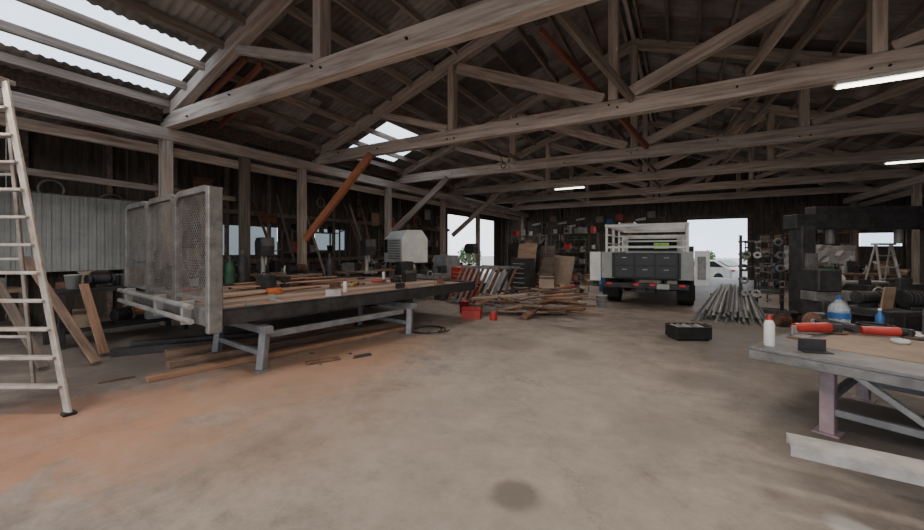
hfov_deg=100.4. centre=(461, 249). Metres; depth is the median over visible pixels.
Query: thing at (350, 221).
stock
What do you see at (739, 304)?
tube
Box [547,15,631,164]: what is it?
purlin
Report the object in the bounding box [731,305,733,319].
tube
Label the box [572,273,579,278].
cardboard box
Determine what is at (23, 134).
trim
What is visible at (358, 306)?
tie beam
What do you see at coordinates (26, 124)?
wall plate
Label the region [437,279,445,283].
steel angle offcut
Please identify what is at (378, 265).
bench vise
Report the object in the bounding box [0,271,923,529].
floor
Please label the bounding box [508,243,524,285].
tall cabinet
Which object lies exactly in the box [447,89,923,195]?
roof truss
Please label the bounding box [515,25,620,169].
purlin
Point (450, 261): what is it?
cabinet
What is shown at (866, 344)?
cardboard sheet
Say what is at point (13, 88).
ceiling
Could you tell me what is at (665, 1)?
purlin
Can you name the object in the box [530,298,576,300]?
scrap timber
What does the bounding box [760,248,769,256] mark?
cardboard box
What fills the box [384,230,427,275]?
canopy
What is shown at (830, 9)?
brace
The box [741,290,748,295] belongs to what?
flange
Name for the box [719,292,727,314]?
tube
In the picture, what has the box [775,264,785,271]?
flange
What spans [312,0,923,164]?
roof truss
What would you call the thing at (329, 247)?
bucket
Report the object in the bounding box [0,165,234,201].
beam
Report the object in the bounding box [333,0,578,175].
purlin
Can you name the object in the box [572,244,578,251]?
machine
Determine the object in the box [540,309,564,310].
scrap timber
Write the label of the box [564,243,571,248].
toolbox
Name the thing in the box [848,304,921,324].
workbench
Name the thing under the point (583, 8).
purlin
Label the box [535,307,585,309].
scrap timber
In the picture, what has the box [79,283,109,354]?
leaning board
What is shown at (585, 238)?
shelving unit
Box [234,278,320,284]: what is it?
plank
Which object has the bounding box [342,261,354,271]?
toolbox
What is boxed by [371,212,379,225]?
panel board
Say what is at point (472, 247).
press
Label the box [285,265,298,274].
motor
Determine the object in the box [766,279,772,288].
clamp
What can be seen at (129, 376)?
bar offcut
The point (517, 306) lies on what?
scrap timber
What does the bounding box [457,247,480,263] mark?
shrub
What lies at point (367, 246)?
press
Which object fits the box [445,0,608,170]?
purlin
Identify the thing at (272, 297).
steel angle offcut
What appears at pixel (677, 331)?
crate
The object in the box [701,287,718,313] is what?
tube
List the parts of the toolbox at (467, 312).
lid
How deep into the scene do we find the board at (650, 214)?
24.07 m
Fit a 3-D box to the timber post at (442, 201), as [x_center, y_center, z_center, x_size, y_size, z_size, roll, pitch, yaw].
[-0.899,-0.385,18.093,0.200,3.970,0.200,0,0,30]
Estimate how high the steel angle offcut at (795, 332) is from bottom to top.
0.100 m
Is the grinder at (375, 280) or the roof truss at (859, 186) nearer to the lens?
the grinder at (375, 280)
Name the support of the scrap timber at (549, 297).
on the scrap timber at (562, 306)
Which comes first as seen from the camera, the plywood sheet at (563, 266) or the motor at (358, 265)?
the motor at (358, 265)
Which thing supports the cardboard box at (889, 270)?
on the workbench at (847, 273)
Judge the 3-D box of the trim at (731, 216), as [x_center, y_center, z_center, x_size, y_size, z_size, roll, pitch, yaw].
[12.909,-2.101,23.601,22.700,7.402,0.165,0,0,30]
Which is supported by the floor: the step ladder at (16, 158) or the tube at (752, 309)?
the step ladder at (16, 158)
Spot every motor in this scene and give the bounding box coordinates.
[110,307,133,322]
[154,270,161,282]
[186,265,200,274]
[256,264,268,272]
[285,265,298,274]
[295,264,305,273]
[354,262,361,270]
[574,279,579,284]
[772,314,792,326]
[773,281,784,287]
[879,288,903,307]
[896,290,923,309]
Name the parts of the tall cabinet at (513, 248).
door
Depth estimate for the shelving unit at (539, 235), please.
18.23 m
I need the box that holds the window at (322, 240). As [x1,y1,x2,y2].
[315,229,343,249]
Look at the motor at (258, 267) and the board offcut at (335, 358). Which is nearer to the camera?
the board offcut at (335, 358)
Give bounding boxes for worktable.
[748,321,923,439]
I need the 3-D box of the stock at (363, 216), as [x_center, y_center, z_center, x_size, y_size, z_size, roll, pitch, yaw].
[-3.721,-0.177,15.615,1.393,3.502,0.090,0,0,42]
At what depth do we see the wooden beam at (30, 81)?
8.11 m
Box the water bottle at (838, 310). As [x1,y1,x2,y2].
[827,296,850,323]
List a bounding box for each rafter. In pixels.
[198,56,247,101]
[202,62,263,124]
[218,69,278,128]
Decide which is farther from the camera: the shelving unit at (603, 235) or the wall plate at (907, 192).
the shelving unit at (603, 235)
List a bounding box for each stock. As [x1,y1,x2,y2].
[182,261,189,281]
[197,197,204,247]
[253,201,280,270]
[275,194,295,262]
[307,215,324,275]
[344,205,370,274]
[349,204,372,274]
[353,225,364,256]
[360,204,376,274]
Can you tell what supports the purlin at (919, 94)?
attached to the ceiling at (386, 13)
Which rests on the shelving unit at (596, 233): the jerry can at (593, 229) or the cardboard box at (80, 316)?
the jerry can at (593, 229)
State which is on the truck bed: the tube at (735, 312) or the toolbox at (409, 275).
the toolbox at (409, 275)
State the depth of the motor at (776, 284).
14.82 m
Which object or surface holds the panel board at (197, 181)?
attached to the wall at (45, 152)
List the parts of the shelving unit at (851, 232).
shelf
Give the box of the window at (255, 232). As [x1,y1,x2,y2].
[223,225,276,254]
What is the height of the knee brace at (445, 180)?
2.045 m
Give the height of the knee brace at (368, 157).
2.431 m
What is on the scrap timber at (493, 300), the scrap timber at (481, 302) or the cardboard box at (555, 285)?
the scrap timber at (481, 302)
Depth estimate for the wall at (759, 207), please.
23.13 m
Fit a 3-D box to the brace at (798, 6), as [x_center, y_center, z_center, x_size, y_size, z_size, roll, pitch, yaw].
[4.612,-3.750,4.490,0.090,1.626,4.129,0,0,6]
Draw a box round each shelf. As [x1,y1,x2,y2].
[0,321,13,326]
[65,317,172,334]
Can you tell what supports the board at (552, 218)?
attached to the wall at (759, 207)
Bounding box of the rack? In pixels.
[738,234,786,313]
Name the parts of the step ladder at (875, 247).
leg, rail, leg, rail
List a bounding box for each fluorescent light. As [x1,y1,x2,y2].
[554,185,584,189]
[832,67,923,89]
[883,157,923,164]
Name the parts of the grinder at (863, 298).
motor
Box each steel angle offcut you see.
[269,294,281,301]
[325,290,340,295]
[329,282,341,287]
[395,283,406,288]
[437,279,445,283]
[792,325,811,337]
[798,338,833,353]
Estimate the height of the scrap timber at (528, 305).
0.039 m
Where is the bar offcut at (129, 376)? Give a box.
[98,376,135,383]
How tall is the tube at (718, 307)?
0.383 m
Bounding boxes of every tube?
[691,294,711,321]
[695,288,717,313]
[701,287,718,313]
[706,283,722,309]
[707,286,722,315]
[712,284,725,310]
[712,286,725,314]
[714,291,727,322]
[716,293,723,312]
[718,284,728,311]
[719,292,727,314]
[725,284,731,312]
[727,286,732,314]
[730,284,734,311]
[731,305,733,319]
[734,295,736,316]
[735,284,737,311]
[737,286,741,316]
[737,308,740,322]
[740,294,743,311]
[742,285,748,310]
[742,289,753,319]
[743,297,752,325]
[743,299,747,317]
[745,287,759,318]
[747,289,761,318]
[747,296,756,317]
[750,293,765,317]
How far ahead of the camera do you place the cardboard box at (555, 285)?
13.72 m
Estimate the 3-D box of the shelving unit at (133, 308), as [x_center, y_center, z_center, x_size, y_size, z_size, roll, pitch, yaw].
[-7.324,0.900,9.895,0.550,1.400,2.050,0,0,30]
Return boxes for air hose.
[412,325,449,333]
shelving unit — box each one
[122,257,223,317]
[282,229,340,276]
[378,227,415,270]
[413,228,439,269]
[508,234,546,245]
[553,232,588,273]
[555,238,589,273]
[560,232,600,280]
[598,233,636,251]
[754,239,819,290]
[785,230,858,285]
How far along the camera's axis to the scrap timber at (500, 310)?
9.26 m
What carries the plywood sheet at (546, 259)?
on the floor
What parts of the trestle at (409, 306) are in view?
leg, leg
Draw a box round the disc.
[802,312,821,322]
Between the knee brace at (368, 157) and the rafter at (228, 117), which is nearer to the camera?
the rafter at (228, 117)
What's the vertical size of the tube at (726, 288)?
0.383 m
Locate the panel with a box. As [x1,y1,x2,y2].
[0,192,157,281]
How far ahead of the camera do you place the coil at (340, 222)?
15.07 m
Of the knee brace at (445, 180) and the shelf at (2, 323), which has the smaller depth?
the shelf at (2, 323)
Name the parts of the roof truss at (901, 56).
web post, king post, web post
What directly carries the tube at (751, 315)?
on the tube
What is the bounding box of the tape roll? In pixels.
[890,338,910,343]
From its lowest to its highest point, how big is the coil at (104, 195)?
0.568 m
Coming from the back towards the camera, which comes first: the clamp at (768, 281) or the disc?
the clamp at (768, 281)
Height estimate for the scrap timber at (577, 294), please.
0.199 m
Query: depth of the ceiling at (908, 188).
17.48 m
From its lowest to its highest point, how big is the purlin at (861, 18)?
0.150 m
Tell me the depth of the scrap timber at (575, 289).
10.66 m
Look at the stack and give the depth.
12.16 m
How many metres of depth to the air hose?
7.58 m
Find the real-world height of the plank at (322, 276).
0.028 m
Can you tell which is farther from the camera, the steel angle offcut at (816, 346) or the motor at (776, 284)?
the motor at (776, 284)
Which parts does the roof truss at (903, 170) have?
web post, king post, web post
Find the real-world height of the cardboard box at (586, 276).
0.472 m
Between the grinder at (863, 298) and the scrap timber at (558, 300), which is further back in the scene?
the scrap timber at (558, 300)
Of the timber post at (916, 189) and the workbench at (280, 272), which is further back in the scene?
the timber post at (916, 189)
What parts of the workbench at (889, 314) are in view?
leg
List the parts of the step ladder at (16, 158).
leg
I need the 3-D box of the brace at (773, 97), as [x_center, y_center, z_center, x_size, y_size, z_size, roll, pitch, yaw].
[8.528,-3.750,11.403,0.090,1.626,4.084,0,0,6]
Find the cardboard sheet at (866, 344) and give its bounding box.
[821,331,923,363]
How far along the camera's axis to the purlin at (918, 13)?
7.66 m
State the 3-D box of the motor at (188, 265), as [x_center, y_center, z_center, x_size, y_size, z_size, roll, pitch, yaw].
[-7.124,0.536,10.259,0.240,0.258,0.330,0,0,21]
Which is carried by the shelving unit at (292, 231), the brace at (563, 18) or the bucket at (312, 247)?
the bucket at (312, 247)
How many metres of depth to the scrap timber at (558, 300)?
9.73 m
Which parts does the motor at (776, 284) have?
casing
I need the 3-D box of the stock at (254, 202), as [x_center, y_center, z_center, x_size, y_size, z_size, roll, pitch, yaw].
[-5.830,0.027,11.811,1.467,3.096,0.090,0,0,19]
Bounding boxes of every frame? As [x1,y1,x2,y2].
[445,266,498,307]
[457,265,509,305]
[467,265,520,304]
[777,206,923,313]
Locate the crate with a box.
[665,323,711,340]
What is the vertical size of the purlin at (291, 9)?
0.150 m
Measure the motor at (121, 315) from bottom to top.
0.258 m
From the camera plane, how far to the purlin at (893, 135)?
13.08 m
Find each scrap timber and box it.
[471,293,527,299]
[472,294,503,305]
[474,299,514,302]
[482,293,511,299]
[486,302,543,307]
[495,307,565,312]
[496,287,530,292]
[499,309,547,312]
[502,305,521,309]
[506,292,541,294]
[517,296,536,300]
[520,308,539,319]
[521,287,556,292]
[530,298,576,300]
[530,304,567,307]
[532,293,587,298]
[533,299,554,303]
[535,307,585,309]
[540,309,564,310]
[541,298,586,304]
[544,288,577,294]
[546,288,579,292]
[547,285,570,289]
[547,297,572,298]
[547,302,595,306]
[548,312,603,314]
[567,305,586,306]
[570,296,606,301]
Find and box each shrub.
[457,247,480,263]
[706,250,715,259]
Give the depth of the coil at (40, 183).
8.10 m
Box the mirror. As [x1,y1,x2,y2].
[689,246,693,251]
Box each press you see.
[254,237,280,277]
[360,239,380,306]
[464,243,479,265]
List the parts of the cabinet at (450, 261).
door, door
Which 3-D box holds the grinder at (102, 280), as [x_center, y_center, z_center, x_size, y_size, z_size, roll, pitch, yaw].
[-6.345,0.536,6.755,0.180,0.229,0.380,0,0,19]
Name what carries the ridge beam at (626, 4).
attached to the roof truss
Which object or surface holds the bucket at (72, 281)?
on the workbench at (62, 330)
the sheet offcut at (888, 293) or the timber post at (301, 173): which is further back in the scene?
the timber post at (301, 173)
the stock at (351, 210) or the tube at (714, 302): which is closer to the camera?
the tube at (714, 302)
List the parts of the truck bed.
corner post, panel frame, panel frame, headboard, panel frame, corner post, rail, cable coil, rail, rail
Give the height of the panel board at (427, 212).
0.543 m
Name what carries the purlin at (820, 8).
attached to the ceiling at (386, 13)
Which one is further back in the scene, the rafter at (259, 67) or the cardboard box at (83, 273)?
the rafter at (259, 67)
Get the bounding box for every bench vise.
[277,276,290,286]
[375,263,383,268]
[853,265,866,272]
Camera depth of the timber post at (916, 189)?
13.79 m
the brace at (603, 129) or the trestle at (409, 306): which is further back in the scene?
the brace at (603, 129)
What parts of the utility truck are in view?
open door, drawer, drawer, chassis rail, drawer, drawer, number plate, drawer, drawer, open door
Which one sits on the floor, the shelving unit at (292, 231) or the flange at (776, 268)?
the shelving unit at (292, 231)
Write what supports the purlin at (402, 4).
attached to the ceiling at (386, 13)
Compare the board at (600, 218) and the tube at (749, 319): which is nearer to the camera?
the tube at (749, 319)
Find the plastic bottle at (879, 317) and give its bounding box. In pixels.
[875,308,884,325]
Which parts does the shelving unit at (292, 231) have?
shelf, shelf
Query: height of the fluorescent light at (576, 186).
0.106 m
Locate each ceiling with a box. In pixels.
[0,0,923,204]
[0,62,519,213]
[870,162,923,196]
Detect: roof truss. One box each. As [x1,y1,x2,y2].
[161,0,599,129]
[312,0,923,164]
[395,38,923,183]
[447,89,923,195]
[484,120,923,203]
[510,142,875,210]
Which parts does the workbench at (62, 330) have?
leg, leg, leg, leg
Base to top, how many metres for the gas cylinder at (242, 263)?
1.600 m
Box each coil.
[37,179,65,194]
[99,194,124,200]
[316,197,324,207]
[337,222,344,231]
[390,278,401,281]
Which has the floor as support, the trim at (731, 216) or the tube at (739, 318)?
the tube at (739, 318)
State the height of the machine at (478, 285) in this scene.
0.434 m
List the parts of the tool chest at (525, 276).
drawer, drawer, drawer, drawer, drawer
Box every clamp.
[754,266,759,277]
[755,278,760,289]
[766,266,772,277]
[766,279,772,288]
[778,293,784,303]
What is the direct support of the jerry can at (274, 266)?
on the workbench at (280, 272)
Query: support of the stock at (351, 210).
on the floor
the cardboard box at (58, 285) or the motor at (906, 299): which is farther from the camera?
the cardboard box at (58, 285)
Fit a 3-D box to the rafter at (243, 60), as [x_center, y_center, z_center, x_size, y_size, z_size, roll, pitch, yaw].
[-5.130,-3.326,7.986,2.242,0.918,0.060,0,0,30]
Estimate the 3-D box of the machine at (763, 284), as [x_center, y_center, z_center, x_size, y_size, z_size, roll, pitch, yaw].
[11.809,1.248,15.012,0.260,0.434,0.440,0,0,41]
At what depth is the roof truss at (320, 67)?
5.97 m
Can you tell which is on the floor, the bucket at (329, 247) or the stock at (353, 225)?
the stock at (353, 225)
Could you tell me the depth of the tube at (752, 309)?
9.20 m
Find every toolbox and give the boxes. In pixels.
[256,272,276,288]
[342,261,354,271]
[402,268,416,281]
[461,304,481,318]
[512,229,519,235]
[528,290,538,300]
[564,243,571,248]
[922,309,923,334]
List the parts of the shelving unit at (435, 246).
shelf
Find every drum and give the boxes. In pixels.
[599,277,604,291]
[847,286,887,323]
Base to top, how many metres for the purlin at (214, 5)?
0.150 m
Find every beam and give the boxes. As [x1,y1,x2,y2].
[0,65,526,211]
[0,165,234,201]
[111,338,231,356]
[130,331,258,345]
[146,325,412,382]
[165,323,354,358]
[166,321,402,369]
[228,306,360,326]
[270,309,403,337]
[622,0,656,143]
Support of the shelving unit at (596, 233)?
on the floor
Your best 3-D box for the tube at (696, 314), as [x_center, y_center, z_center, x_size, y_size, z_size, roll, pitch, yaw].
[6.456,1.407,10.192,0.052,0.383,4.101,0,0,40]
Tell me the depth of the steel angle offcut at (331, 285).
7.77 m
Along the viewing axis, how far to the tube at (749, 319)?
8.43 m
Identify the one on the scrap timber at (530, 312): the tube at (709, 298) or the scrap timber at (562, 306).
the scrap timber at (562, 306)
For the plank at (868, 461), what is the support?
on the floor
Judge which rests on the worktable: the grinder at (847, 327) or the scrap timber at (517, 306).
the grinder at (847, 327)
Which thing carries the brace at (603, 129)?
attached to the roof truss at (903, 170)
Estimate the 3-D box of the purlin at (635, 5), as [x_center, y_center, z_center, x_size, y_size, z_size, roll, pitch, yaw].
[4.574,-6.050,10.023,0.070,0.150,31.950,0,0,30]
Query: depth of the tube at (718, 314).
8.72 m
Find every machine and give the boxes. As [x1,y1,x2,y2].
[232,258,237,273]
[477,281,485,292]
[564,225,571,233]
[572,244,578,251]
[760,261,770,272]
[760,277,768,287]
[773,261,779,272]
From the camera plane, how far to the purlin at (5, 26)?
7.17 m
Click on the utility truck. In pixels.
(665, 258)
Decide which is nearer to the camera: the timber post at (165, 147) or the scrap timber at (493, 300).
the timber post at (165, 147)
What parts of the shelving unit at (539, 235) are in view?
shelf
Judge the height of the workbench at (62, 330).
0.950 m
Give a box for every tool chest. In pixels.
[451,267,476,297]
[511,258,534,291]
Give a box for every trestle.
[209,321,272,373]
[355,301,416,335]
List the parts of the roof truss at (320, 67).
web post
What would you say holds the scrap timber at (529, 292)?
on the floor
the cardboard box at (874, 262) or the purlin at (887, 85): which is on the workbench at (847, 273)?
the cardboard box at (874, 262)
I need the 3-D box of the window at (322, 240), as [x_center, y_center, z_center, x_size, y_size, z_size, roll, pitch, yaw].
[-5.118,-0.400,14.967,0.010,0.820,1.450,0,0,30]
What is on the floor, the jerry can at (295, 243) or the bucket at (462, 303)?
the bucket at (462, 303)
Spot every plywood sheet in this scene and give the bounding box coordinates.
[518,243,537,261]
[535,246,554,284]
[552,255,574,284]
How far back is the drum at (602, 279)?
14.76 m
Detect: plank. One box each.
[223,285,320,297]
[231,280,338,288]
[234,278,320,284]
[277,279,343,283]
[291,276,336,279]
[786,432,923,486]
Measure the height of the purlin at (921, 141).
0.150 m
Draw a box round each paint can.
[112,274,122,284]
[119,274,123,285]
[490,311,496,320]
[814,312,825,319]
[839,266,846,272]
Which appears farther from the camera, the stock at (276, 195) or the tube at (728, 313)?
the stock at (276, 195)
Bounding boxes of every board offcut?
[305,356,340,365]
[354,353,371,357]
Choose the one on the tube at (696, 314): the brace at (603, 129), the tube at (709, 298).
the tube at (709, 298)
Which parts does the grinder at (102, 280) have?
motor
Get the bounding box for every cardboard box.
[55,282,65,288]
[72,308,90,327]
[77,270,108,286]
[144,310,164,318]
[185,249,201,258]
[368,258,379,263]
[539,276,553,287]
[554,283,565,288]
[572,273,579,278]
[582,279,590,285]
[584,274,591,284]
[760,234,769,240]
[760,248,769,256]
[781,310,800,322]
[872,261,891,269]
[880,264,900,273]
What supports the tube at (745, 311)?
on the tube
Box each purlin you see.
[0,19,539,203]
[0,51,524,204]
[15,0,535,194]
[110,0,553,193]
[193,0,566,189]
[284,4,566,178]
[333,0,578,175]
[392,0,597,175]
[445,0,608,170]
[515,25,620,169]
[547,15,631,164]
[580,5,639,146]
[620,7,649,133]
[632,0,660,141]
[664,0,674,141]
[687,0,702,158]
[700,0,740,161]
[718,20,774,153]
[729,0,828,162]
[754,5,866,157]
[757,2,923,173]
[773,80,898,176]
[791,88,923,176]
[822,138,923,186]
[823,132,902,173]
[849,162,919,184]
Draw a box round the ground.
[460,256,746,276]
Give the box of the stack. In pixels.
[784,244,855,279]
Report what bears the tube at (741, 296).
on the tube
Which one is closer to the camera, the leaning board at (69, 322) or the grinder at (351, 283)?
the leaning board at (69, 322)
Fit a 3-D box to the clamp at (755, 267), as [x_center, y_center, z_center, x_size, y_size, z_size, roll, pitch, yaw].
[7.628,0.560,9.961,0.120,0.296,0.200,0,0,27]
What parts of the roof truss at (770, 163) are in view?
web post, king post, web post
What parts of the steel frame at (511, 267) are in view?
rail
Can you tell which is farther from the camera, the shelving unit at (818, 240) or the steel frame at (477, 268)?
the shelving unit at (818, 240)
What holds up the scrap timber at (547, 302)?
on the floor
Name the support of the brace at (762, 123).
attached to the roof truss at (770, 163)
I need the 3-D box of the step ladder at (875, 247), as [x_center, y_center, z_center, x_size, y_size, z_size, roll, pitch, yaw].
[10.701,0.715,9.792,0.582,1.780,0.800,0,0,7]
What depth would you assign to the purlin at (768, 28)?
9.15 m
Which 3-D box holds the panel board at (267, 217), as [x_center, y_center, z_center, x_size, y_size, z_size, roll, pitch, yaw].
[-6.249,-1.042,12.504,0.030,0.349,0.500,0,0,30]
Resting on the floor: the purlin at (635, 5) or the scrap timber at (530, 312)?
the scrap timber at (530, 312)
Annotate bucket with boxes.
[63,274,81,288]
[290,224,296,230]
[309,245,315,251]
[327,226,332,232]
[327,245,332,251]
[459,300,469,312]
[596,294,607,307]
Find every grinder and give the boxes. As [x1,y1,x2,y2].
[84,273,115,287]
[350,282,359,285]
[371,279,386,282]
[790,319,848,333]
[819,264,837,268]
[822,319,859,332]
[849,290,881,307]
[860,325,919,337]
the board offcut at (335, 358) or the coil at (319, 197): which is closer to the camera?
the board offcut at (335, 358)
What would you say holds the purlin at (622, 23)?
attached to the ceiling at (386, 13)
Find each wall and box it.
[0,126,500,326]
[503,155,923,280]
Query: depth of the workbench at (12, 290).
6.95 m
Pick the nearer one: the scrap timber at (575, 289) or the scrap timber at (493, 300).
the scrap timber at (493, 300)
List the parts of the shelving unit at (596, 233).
shelf, shelf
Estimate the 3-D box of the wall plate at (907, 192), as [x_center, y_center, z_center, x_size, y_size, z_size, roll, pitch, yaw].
[11.992,-2.180,5.792,0.100,0.200,31.900,0,0,30]
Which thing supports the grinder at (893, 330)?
on the worktable
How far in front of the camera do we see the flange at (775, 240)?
9.69 m
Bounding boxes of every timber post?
[158,139,172,324]
[239,156,249,281]
[297,169,306,277]
[384,187,391,275]
[440,199,445,254]
[475,207,479,277]
[521,216,524,242]
[850,201,856,279]
[911,184,921,282]
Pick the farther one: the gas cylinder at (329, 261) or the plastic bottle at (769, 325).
the gas cylinder at (329, 261)
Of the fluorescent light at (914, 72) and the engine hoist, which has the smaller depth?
the fluorescent light at (914, 72)
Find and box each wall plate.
[0,88,528,217]
[0,113,525,221]
[843,174,923,203]
[849,186,923,205]
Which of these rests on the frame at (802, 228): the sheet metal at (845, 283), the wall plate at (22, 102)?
the sheet metal at (845, 283)
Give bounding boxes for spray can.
[343,279,346,292]
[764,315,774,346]
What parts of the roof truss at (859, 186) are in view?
web post, king post, web post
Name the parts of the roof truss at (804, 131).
web post, king post, web post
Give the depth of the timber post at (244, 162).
9.77 m
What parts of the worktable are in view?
leg, leg, cable coil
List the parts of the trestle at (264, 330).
leg, leg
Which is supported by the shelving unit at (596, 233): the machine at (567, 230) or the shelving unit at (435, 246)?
the machine at (567, 230)
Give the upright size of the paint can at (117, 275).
0.200 m
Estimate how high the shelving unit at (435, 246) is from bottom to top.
2.700 m
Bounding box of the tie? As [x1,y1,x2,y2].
[458,125,519,160]
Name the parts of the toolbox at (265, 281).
lid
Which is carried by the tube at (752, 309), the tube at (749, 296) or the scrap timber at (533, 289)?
the tube at (749, 296)
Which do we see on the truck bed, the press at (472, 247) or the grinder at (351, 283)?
the grinder at (351, 283)
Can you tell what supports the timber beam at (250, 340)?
on the floor
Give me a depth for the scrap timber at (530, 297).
9.16 m
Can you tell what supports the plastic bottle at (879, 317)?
on the worktable
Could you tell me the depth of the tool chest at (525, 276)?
14.09 m
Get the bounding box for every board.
[0,277,49,368]
[24,256,101,363]
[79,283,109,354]
[193,176,212,187]
[262,212,276,223]
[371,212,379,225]
[425,209,430,219]
[550,216,556,221]
[596,216,602,222]
[606,219,612,224]
[616,214,622,219]
[647,211,654,217]
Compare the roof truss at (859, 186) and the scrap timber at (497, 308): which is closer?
the scrap timber at (497, 308)
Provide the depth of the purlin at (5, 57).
7.58 m
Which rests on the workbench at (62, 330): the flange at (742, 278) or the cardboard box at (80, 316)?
the cardboard box at (80, 316)
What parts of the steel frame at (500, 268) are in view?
rail, rail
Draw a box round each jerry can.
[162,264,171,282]
[269,259,279,271]
[289,241,296,251]
[591,226,595,232]
[846,259,856,272]
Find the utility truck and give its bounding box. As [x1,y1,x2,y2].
[590,222,709,304]
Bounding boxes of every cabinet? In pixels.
[433,255,457,272]
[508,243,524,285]
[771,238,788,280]
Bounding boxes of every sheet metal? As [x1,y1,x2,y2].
[845,283,887,283]
[846,280,885,281]
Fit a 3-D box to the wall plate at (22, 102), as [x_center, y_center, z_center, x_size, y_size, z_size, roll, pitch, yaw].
[-3.043,-2.500,14.309,0.220,0.260,31.900,0,0,30]
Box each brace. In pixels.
[303,152,373,241]
[392,176,449,230]
[451,192,499,236]
[538,26,648,149]
[554,11,634,102]
[601,126,660,188]
[604,120,656,173]
[705,115,766,182]
[712,66,797,165]
[722,0,843,135]
[745,0,809,75]
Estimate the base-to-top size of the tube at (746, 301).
0.383 m
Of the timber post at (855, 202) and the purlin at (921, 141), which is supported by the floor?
the timber post at (855, 202)
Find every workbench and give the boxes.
[0,287,27,338]
[43,282,189,349]
[223,271,308,277]
[269,273,322,277]
[333,268,394,275]
[842,272,907,280]
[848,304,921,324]
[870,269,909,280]
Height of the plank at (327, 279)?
0.028 m
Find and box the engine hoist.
[535,237,545,273]
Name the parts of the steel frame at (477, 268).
rail, rail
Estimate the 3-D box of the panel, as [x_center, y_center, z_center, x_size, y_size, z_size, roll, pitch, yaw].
[-8.373,0.225,8.116,0.110,2.750,3.640,0,0,30]
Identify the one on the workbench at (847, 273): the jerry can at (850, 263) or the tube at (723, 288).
the jerry can at (850, 263)
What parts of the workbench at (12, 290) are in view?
leg, leg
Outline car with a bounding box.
[710,260,746,277]
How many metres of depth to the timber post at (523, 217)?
27.27 m
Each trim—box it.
[20,130,502,317]
[503,156,908,278]
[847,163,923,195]
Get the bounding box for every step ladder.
[0,76,76,417]
[865,243,901,280]
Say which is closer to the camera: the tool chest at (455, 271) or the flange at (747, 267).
the flange at (747, 267)
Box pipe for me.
[902,337,923,340]
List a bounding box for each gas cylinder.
[224,256,234,283]
[237,250,247,282]
[325,253,332,275]
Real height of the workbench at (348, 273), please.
0.950 m
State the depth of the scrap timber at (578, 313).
9.42 m
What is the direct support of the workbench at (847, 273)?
on the floor
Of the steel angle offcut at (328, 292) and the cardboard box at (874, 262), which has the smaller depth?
the steel angle offcut at (328, 292)
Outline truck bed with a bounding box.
[117,185,475,333]
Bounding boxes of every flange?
[740,264,748,270]
[740,277,748,283]
[741,251,750,258]
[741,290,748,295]
[751,290,760,297]
[753,252,761,258]
[763,252,770,257]
[773,238,782,245]
[775,251,785,258]
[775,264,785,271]
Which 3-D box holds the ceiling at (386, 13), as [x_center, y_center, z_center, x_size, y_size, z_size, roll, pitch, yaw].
[4.421,-4.662,10.138,17.400,3.166,32.600,0,0,30]
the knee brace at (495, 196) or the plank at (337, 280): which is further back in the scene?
the knee brace at (495, 196)
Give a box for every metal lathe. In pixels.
[395,261,450,302]
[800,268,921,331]
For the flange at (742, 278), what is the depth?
10.02 m
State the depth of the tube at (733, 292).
9.64 m
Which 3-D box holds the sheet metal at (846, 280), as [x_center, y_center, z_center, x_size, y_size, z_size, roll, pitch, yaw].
[9.126,0.715,8.795,1.100,0.008,0.420,0,0,3]
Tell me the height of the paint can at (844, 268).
0.200 m
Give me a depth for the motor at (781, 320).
7.99 m
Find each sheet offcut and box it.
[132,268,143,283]
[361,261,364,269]
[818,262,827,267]
[880,287,896,309]
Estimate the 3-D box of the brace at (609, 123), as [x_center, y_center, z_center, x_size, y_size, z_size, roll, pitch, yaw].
[5.439,-3.900,13.153,4.230,2.137,0.090,0,0,-33]
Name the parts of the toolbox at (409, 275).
lid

